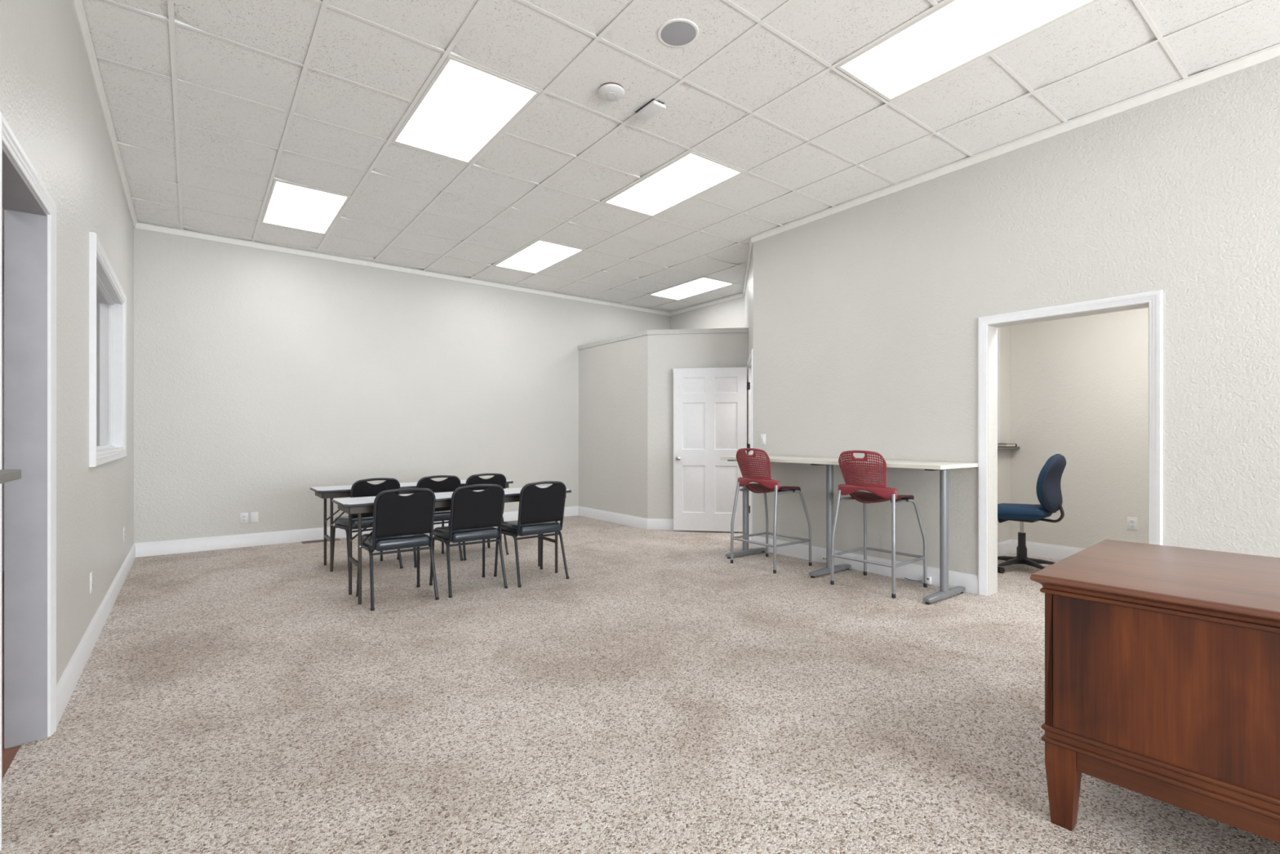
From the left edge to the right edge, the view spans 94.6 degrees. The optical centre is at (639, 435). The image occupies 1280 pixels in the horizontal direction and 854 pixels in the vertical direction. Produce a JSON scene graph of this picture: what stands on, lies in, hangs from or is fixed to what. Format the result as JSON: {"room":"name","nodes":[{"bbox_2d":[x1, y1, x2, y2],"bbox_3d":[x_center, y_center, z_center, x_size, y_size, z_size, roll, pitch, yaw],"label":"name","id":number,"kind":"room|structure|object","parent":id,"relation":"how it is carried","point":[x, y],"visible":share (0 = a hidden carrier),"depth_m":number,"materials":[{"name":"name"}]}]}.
{"room":"office room","nodes":[
{"label":"office room","id":0,"kind":"room"},
{"bbox_2d":[2,263,4,569],"bbox_3d":[-1.767,-0.242,0.030,1.620,2.900,13.424,0,0,-37],"label":"wall","id":1,"kind":"structure","parent":0,"point":[2,264],"depth_m":5.30,"materials":[{"name":"beige paint"}]},
{"bbox_2d":[2,207,4,263],"bbox_3d":[-1.804,-1.567,0.078,1.620,0.050,13.304,0,0,-37],"label":"ceiling","id":2,"kind":"structure","parent":0,"point":[2,207],"depth_m":4.57,"materials":[{"name":"tile"}]},
{"bbox_2d":[2,569,20,777],"bbox_3d":[-1.923,1.226,-0.057,2.067,0.024,13.234,0,0,-37],"label":"floor","id":3,"kind":"structure","parent":0,"point":[9,753],"depth_m":2.32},
{"bbox_2d":[0,0,133,684],"bbox_3d":[-1.111,-0.522,0.603,0.117,3.460,13.304,0,0,-37],"label":"wall","id":4,"kind":"structure","parent":0,"point":[49,101],"depth_m":2.93,"materials":[{"name":"beige paint"}]},
{"bbox_2d":[2,147,47,748],"bbox_3d":[-2.188,0.167,2.023,0.118,2.093,0.758,0,0,-37],"label":"door","id":5,"kind":"structure","parent":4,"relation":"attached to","point":[25,220],"depth_m":2.32,"materials":[{"name":"grey paint"}]},
{"bbox_2d":[0,469,21,484],"bbox_3d":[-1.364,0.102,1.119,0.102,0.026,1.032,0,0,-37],"label":"door handle","id":6,"kind":"object","parent":5,"relation":"attached to","point":[6,475],"visible":1,"depth_m":1.47,"materials":[{"name":"grey metal"}]},
{"bbox_2d":[0,111,56,850],"bbox_3d":[-2.134,0.130,2.063,0.021,2.156,0.893,0,0,-37],"label":"door frame","id":7,"kind":"structure","parent":4,"relation":"attached to","point":[8,140],"depth_m":2.36,"materials":[{"name":"white paint"}]},
{"bbox_2d":[89,571,93,593],"bbox_3d":[-3.126,0.838,3.365,0.009,0.116,0.072,0,0,-37],"label":"wall outlet","id":8,"kind":"object","parent":4,"relation":"attached to","point":[91,573],"visible":1,"depth_m":3.34,"materials":[{"name":"white plastic"}]},
{"bbox_2d":[56,543,135,726],"bbox_3d":[-3.706,1.138,4.134,0.015,0.140,4.302,0,0,-37],"label":"baseboard","id":9,"kind":"structure","parent":4,"relation":"attached to","point":[68,682],"depth_m":3.20,"materials":[{"name":"white paint"}]},
{"bbox_2d":[71,0,137,228],"bbox_3d":[-1.017,-2.128,0.600,0.030,0.158,13.184,0,0,-37],"label":"trim","id":10,"kind":"structure","parent":4,"relation":"attached to","point":[77,6],"depth_m":3.62,"materials":[{"name":"paint"}]},
{"bbox_2d":[88,231,126,466],"bbox_3d":[-3.723,-0.484,4.061,0.160,1.324,1.930,0,0,-37],"label":"window","id":11,"kind":"structure","parent":4,"relation":"in","point":[107,296],"depth_m":4.37,"materials":[{"name":"white paint"}]},
{"bbox_2d":[123,526,124,541],"bbox_3d":[-4.341,0.832,4.966,0.009,0.116,0.072,0,0,-37],"label":"wall outlet","id":12,"kind":"object","parent":4,"relation":"attached to","point":[124,526],"visible":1,"depth_m":4.95,"materials":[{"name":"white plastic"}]},
{"bbox_2d":[133,228,670,542],"bbox_3d":[-2.289,-0.522,7.983,7.166,3.460,0.120,0,0,-37],"label":"wall","id":13,"kind":"structure","parent":0,"point":[263,379],"depth_m":6.85,"materials":[{"name":"beige paint"}]},
{"bbox_2d":[240,512,248,523],"bbox_3d":[-4.284,0.896,6.389,0.072,0.116,0.009,0,0,-37],"label":"wall outlet","id":14,"kind":"object","parent":13,"relation":"attached to","point":[243,516],"visible":1,"depth_m":6.39,"materials":[{"name":"white plastic"}]},
{"bbox_2d":[250,511,258,522],"bbox_3d":[-4.210,0.896,6.447,0.072,0.116,0.006,0,0,-37],"label":"blank wall plate","id":15,"kind":"object","parent":13,"relation":"attached to","point":[254,515],"visible":1,"depth_m":6.45,"materials":[{"name":"white plastic"}]},
{"bbox_2d":[133,506,578,557],"bbox_3d":[-2.966,1.138,7.385,5.123,0.140,0.015,0,0,-37],"label":"baseboard","id":16,"kind":"structure","parent":13,"relation":"attached to","point":[221,542],"depth_m":6.39,"materials":[{"name":"white paint"}]},
{"bbox_2d":[134,222,669,315],"bbox_3d":[-2.243,-2.067,7.923,6.926,0.081,0.030,0,0,-37],"label":"trim","id":17,"kind":"structure","parent":13,"relation":"attached to","point":[139,225],"depth_m":7.13,"materials":[{"name":"paint"}]},
{"bbox_2d":[0,515,1279,853],"bbox_3d":[1.902,1.223,2.844,7.532,0.030,13.234,0,0,-37],"label":"floor","id":18,"kind":"structure","parent":0,"point":[666,695],"depth_m":2.57,"materials":[{"name":"carpet"}]},
{"bbox_2d":[301,537,340,543],"bbox_3d":[-3.639,1.204,6.735,0.384,0.008,0.130,0,0,-37],"label":"floor vent","id":19,"kind":"object","parent":18,"relation":"in","point":[335,539],"visible":0.88,"depth_m":6.70,"materials":[{"name":"brown metal"}]},
{"bbox_2d":[333,477,403,569],"bbox_3d":[-2.479,0.793,5.360,0.488,0.836,0.471,0,0,45],"label":"chair","id":20,"kind":"object","parent":18,"relation":"on","point":[360,488],"visible":0.52,"depth_m":5.19,"materials":[{"name":"black plastic"}]},
{"bbox_2d":[355,487,439,610],"bbox_3d":[-1.803,0.793,4.385,0.471,0.836,0.488,0,0,-37],"label":"chair","id":21,"kind":"object","parent":18,"relation":"on","point":[399,522],"visible":0.97,"depth_m":4.22,"materials":[{"name":"black plastic"}]},
{"bbox_2d":[310,478,513,571],"bbox_3d":[-2.196,0.844,5.846,1.828,0.728,0.456,0,0,-37],"label":"folding table","id":22,"kind":"object","parent":18,"relation":"on","point":[330,491],"visible":0.45,"depth_m":5.31,"materials":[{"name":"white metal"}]},
{"bbox_2d":[396,475,463,567],"bbox_3d":[-2.032,0.793,5.718,0.471,0.836,0.488,0,0,-41],"label":"chair","id":23,"kind":"object","parent":18,"relation":"on","point":[451,482],"visible":0.47,"depth_m":5.59,"materials":[{"name":"black plastic"}]},
{"bbox_2d":[331,486,571,604],"bbox_3d":[-1.466,0.844,4.833,1.828,0.728,0.456,0,0,-37],"label":"folding table","id":24,"kind":"object","parent":18,"relation":"on","point":[358,505],"visible":0.59,"depth_m":4.47,"materials":[{"name":"grey laminate"}]},
{"bbox_2d":[429,484,507,597],"bbox_3d":[-1.370,0.793,4.711,0.471,0.836,0.488,0,0,-37],"label":"chair","id":25,"kind":"object","parent":18,"relation":"on","point":[473,516],"visible":0.98,"depth_m":4.55,"materials":[{"name":"black plastic"}]},
{"bbox_2d":[448,473,508,560],"bbox_3d":[-1.654,0.793,6.017,0.471,0.836,0.488,0,0,-38],"label":"chair","id":26,"kind":"object","parent":18,"relation":"on","point":[500,479],"visible":0.28,"depth_m":5.84,"materials":[{"name":"black plastic"}]},
{"bbox_2d":[493,480,568,587],"bbox_3d":[-0.921,0.793,5.010,0.471,0.836,0.488,0,0,-38],"label":"chair","id":27,"kind":"object","parent":18,"relation":"on","point":[539,508],"visible":0.94,"depth_m":4.86,"materials":[{"name":"black plastic"}]},
{"bbox_2d":[730,448,812,573],"bbox_3d":[1.209,0.662,5.517,0.565,1.092,0.545,0,0,-37],"label":"bar stool","id":28,"kind":"object","parent":18,"relation":"on","point":[766,484],"visible":1,"depth_m":5.41,"materials":[{"name":"red plastic"}]},
{"bbox_2d":[720,455,977,604],"bbox_3d":[1.686,0.710,5.173,0.585,0.997,2.163,0,0,-37],"label":"table","id":29,"kind":"object","parent":18,"relation":"on","point":[944,591],"visible":0.96,"depth_m":4.58,"materials":[{"name":"white laminate"}]},
{"bbox_2d":[830,449,927,598],"bbox_3d":[1.901,0.662,4.732,0.565,1.092,0.545,0,0,-39],"label":"bar stool","id":30,"kind":"object","parent":18,"relation":"on","point":[880,492],"visible":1,"depth_m":4.64,"materials":[{"name":"red plastic"}]},
{"bbox_2d":[997,453,1066,573],"bbox_3d":[3.426,0.683,5.292,0.606,1.049,0.630,0,0,-39],"label":"office chair","id":31,"kind":"object","parent":18,"relation":"on","point":[1048,489],"visible":0.86,"depth_m":5.09,"materials":[{"name":"blue fabric"}]},
{"bbox_2d":[1030,538,1279,843],"bbox_3d":[2.122,0.820,1.526,0.953,0.776,1.663,0,0,-41],"label":"wooden desk","id":32,"kind":"object","parent":18,"relation":"on","point":[1162,662],"visible":1,"depth_m":1.65,"materials":[{"name":"brown wood"}]},
{"bbox_2d":[578,332,748,519],"bbox_3d":[0.093,-0.043,7.985,2.762,2.502,0.664,0,0,34],"label":"wall","id":33,"kind":"structure","parent":0,"point":[626,386],"depth_m":7.79,"materials":[{"name":"beige paint"}]},
{"bbox_2d":[577,506,673,529],"bbox_3d":[0.060,1.138,7.933,2.773,0.140,0.575,0,0,34],"label":"baseboard","id":34,"kind":"structure","parent":33,"relation":"attached to","point":[620,518],"depth_m":7.90,"materials":[{"name":"white paint"}]},
{"bbox_2d":[577,327,748,350],"bbox_3d":[0.091,-1.320,7.980,2.778,0.056,0.702,0,0,34],"label":"trim","id":35,"kind":"structure","parent":33,"relation":"on","point":[740,329],"depth_m":7.53,"materials":[{"name":"grey paint"}]},
{"bbox_2d":[81,0,1279,311],"bbox_3d":[1.739,-2.160,2.689,6.938,0.143,13.177,0,0,-37],"label":"ceiling","id":36,"kind":"structure","parent":0,"point":[512,38],"depth_m":3.88,"materials":[{"name":"tile"}]},
{"bbox_2d":[598,82,624,101],"bbox_3d":[-0.176,-2.123,3.654,0.166,0.043,0.166,0,-1,-37],"label":"smoke detector","id":37,"kind":"object","parent":36,"relation":"attached to","point":[610,91],"visible":1,"depth_m":3.62,"materials":[{"name":"white plastic"}]},
{"bbox_2d":[95,0,1258,311],"bbox_3d":[1.731,-2.161,2.683,6.901,0.153,13.184,0,0,-37],"label":"grid","id":38,"kind":"object","parent":36,"relation":"attached to","point":[171,19],"visible":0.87,"depth_m":3.92,"materials":[{"name":"metal"}]},
{"bbox_2d":[260,179,350,234],"bbox_3d":[-3.164,-2.151,5.544,0.585,0.079,1.190,0,-1,-37],"label":"ceiling light","id":39,"kind":"object","parent":38,"relation":"attached to","point":[289,205],"visible":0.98,"depth_m":5.49,"materials":[{"name":"white plastic"}]},
{"bbox_2d":[391,54,541,164],"bbox_3d":[-1.205,-2.167,3.969,0.585,0.079,1.190,0,-1,-37],"label":"ceiling light","id":40,"kind":"object","parent":38,"relation":"attached to","point":[465,106],"visible":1,"depth_m":3.88,"materials":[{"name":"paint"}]},
{"bbox_2d":[493,239,584,273],"bbox_3d":[-1.221,-2.143,7.017,0.585,0.079,1.190,0,-1,-37],"label":"ceiling light","id":41,"kind":"object","parent":38,"relation":"attached to","point":[539,255],"visible":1,"depth_m":6.97,"materials":[{"name":"white plastic"}]},
{"bbox_2d":[633,98,666,122],"bbox_3d":[0.063,-2.121,3.850,0.105,0.044,0.220,0,-1,-37],"label":"sensor box","id":42,"kind":"object","parent":38,"relation":"attached to","point":[651,108],"visible":1,"depth_m":3.83,"materials":[{"name":"white plastic"}]},
{"bbox_2d":[603,151,743,217],"bbox_3d":[0.252,-2.161,5.074,0.585,0.079,1.190,0,-1,-37],"label":"ceiling light","id":43,"kind":"object","parent":38,"relation":"attached to","point":[692,174],"visible":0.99,"depth_m":5.00,"materials":[{"name":"white plastic"}]},
{"bbox_2d":[649,276,733,300],"bbox_3d":[0.722,-2.135,8.491,0.585,0.079,1.190,0,-1,-37],"label":"ceiling light","id":44,"kind":"object","parent":38,"relation":"attached to","point":[702,285],"visible":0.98,"depth_m":8.45,"materials":[{"name":"white plastic"}]},
{"bbox_2d":[835,0,1097,102],"bbox_3d":[1.726,-2.180,3.131,0.585,0.079,1.190,0,-1,-37],"label":"ceiling light","id":45,"kind":"object","parent":38,"relation":"attached to","point":[956,33],"visible":1,"depth_m":3.20,"materials":[{"name":"white plastic"}]},
{"bbox_2d":[657,18,698,47],"bbox_3d":[0.203,-2.142,3.147,0.224,0.014,0.224,0,0,-37],"label":"ceiling speaker","id":46,"kind":"object","parent":36,"relation":"attached to","point":[675,33],"visible":1,"depth_m":3.13,"materials":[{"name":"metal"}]},
{"bbox_2d":[670,296,744,329],"bbox_3d":[1.094,-0.522,9.353,0.120,3.460,1.784,0,0,-37],"label":"wall","id":47,"kind":"structure","parent":0,"point":[730,313],"depth_m":9.17,"materials":[{"name":"beige paint"}]},
{"bbox_2d":[744,243,753,364],"bbox_3d":[1.431,-0.522,7.481,0.120,3.460,2.390,0,0,8],"label":"wall","id":48,"kind":"structure","parent":0,"point":[748,295],"depth_m":6.95,"materials":[{"name":"beige paint"}]},
{"bbox_2d":[748,360,751,533],"bbox_3d":[1.339,0.178,6.817,0.120,2.060,0.920,0,0,8],"label":"lining","id":49,"kind":"object","parent":48,"relation":"attached to","point":[750,364],"visible":0.18,"depth_m":7.26,"materials":[{"name":"white paint"}]},
{"bbox_2d":[673,367,750,532],"bbox_3d":[0.890,0.177,7.358,0.948,2.030,0.162,0,0,10],"label":"door","id":50,"kind":"structure","parent":49,"relation":"attached to","point":[710,404],"depth_m":7.35,"materials":[{"name":"white paint"}]},
{"bbox_2d":[746,349,753,538],"bbox_3d":[1.272,0.143,6.827,0.019,2.130,1.034,0,0,8],"label":"door frame","id":51,"kind":"structure","parent":48,"relation":"attached to","point":[751,355],"depth_m":6.32,"materials":[{"name":"white paint"}]},
{"bbox_2d":[997,325,1010,542],"bbox_3d":[3.072,-0.167,5.589,1.778,2.750,0.120,0,0,-37],"label":"wall","id":52,"kind":"structure","parent":0,"point":[1003,455],"depth_m":5.99,"materials":[{"name":"paint"}]},
{"bbox_2d":[997,327,999,446],"bbox_3d":[3.533,-0.564,5.934,0.058,1.356,0.137,0,0,-37],"label":"trim","id":53,"kind":"structure","parent":52,"relation":"attached to","point":[998,328],"depth_m":5.88,"materials":[{"name":"white paint"}]},
{"bbox_2d":[997,446,1019,449],"bbox_3d":[3.206,0.128,5.631,1.513,0.028,0.195,0,0,-37],"label":"wall ledge","id":54,"kind":"object","parent":52,"relation":"attached to","point":[998,447],"visible":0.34,"depth_m":5.83,"materials":[{"name":"grey laminate"}]},
{"bbox_2d":[998,443,1017,446],"bbox_3d":[3.678,0.098,5.907,0.260,0.032,0.074,0,0,-37],"label":"ring binder","id":55,"kind":"object","parent":54,"relation":"on","point":[999,444],"visible":0.96,"depth_m":5.84,"materials":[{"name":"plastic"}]},
{"bbox_2d":[753,56,1279,595],"bbox_3d":[4.232,-0.522,2.453,0.163,3.460,9.794,0,0,-37],"label":"wall","id":56,"kind":"structure","parent":0,"point":[866,315],"depth_m":4.30,"materials":[{"name":"beige paint"}]},
{"bbox_2d":[760,433,765,444],"bbox_3d":[1.290,0.043,6.189,0.011,0.116,0.072,0,0,-37],"label":"light switch","id":57,"kind":"object","parent":56,"relation":"attached to","point":[762,435],"visible":1,"depth_m":6.18,"materials":[{"name":"white plastic"}]},
{"bbox_2d":[751,535,977,594],"bbox_3d":[1.889,1.138,5.396,0.015,0.140,2.272,0,0,-37],"label":"baseboard","id":58,"kind":"structure","parent":56,"relation":"attached to","point":[910,571],"depth_m":5.13,"materials":[{"name":"white paint"}]},
{"bbox_2d":[822,555,826,563],"bbox_3d":[1.746,1.173,5.547,0.029,0.061,0.061,0,0,-37],"label":"data jack","id":59,"kind":"object","parent":58,"relation":"attached to","point":[824,558],"visible":0.53,"depth_m":5.55,"materials":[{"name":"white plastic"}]},
{"bbox_2d":[922,576,931,584],"bbox_3d":[2.326,1.173,4.782,0.029,0.061,0.061,0,0,-37],"label":"data jack","id":60,"kind":"object","parent":58,"relation":"attached to","point":[929,578],"visible":0.62,"depth_m":4.76,"materials":[{"name":"white plastic"}]},
{"bbox_2d":[669,43,1279,315],"bbox_3d":[3.288,-2.108,3.971,1.457,0.164,13.294,0,0,-29],"label":"trim","id":61,"kind":"structure","parent":56,"relation":"attached to","point":[1272,52],"depth_m":4.19,"materials":[{"name":"paint"}]},
{"bbox_2d":[977,289,1162,595],"bbox_3d":[2.896,0.156,4.066,0.021,2.104,1.071,0,0,-37],"label":"door frame","id":62,"kind":"structure","parent":56,"relation":"attached to","point":[1154,299],"depth_m":3.88,"materials":[{"name":"white paint"}]},
{"bbox_2d":[1010,307,1148,548],"bbox_3d":[4.949,-0.167,4.668,0.100,2.750,3.857,0,0,-37],"label":"wall","id":63,"kind":"structure","parent":0,"point":[1079,385],"depth_m":5.57,"materials":[{"name":"paint"}]},
{"bbox_2d":[997,538,1084,559],"bbox_3d":[4.237,1.138,4.052,1.778,0.140,3.737,0,0,-37],"label":"baseboard","id":64,"kind":"structure","parent":63,"relation":"attached to","point":[1008,546],"depth_m":5.85,"materials":[{"name":"white paint"}]},
{"bbox_2d":[1127,516,1137,530],"bbox_3d":[4.410,0.791,5.288,0.009,0.116,0.072,0,0,-37],"label":"wall outlet","id":65,"kind":"object","parent":63,"relation":"attached to","point":[1131,522],"visible":1,"depth_m":5.29,"materials":[{"name":"white plastic"}]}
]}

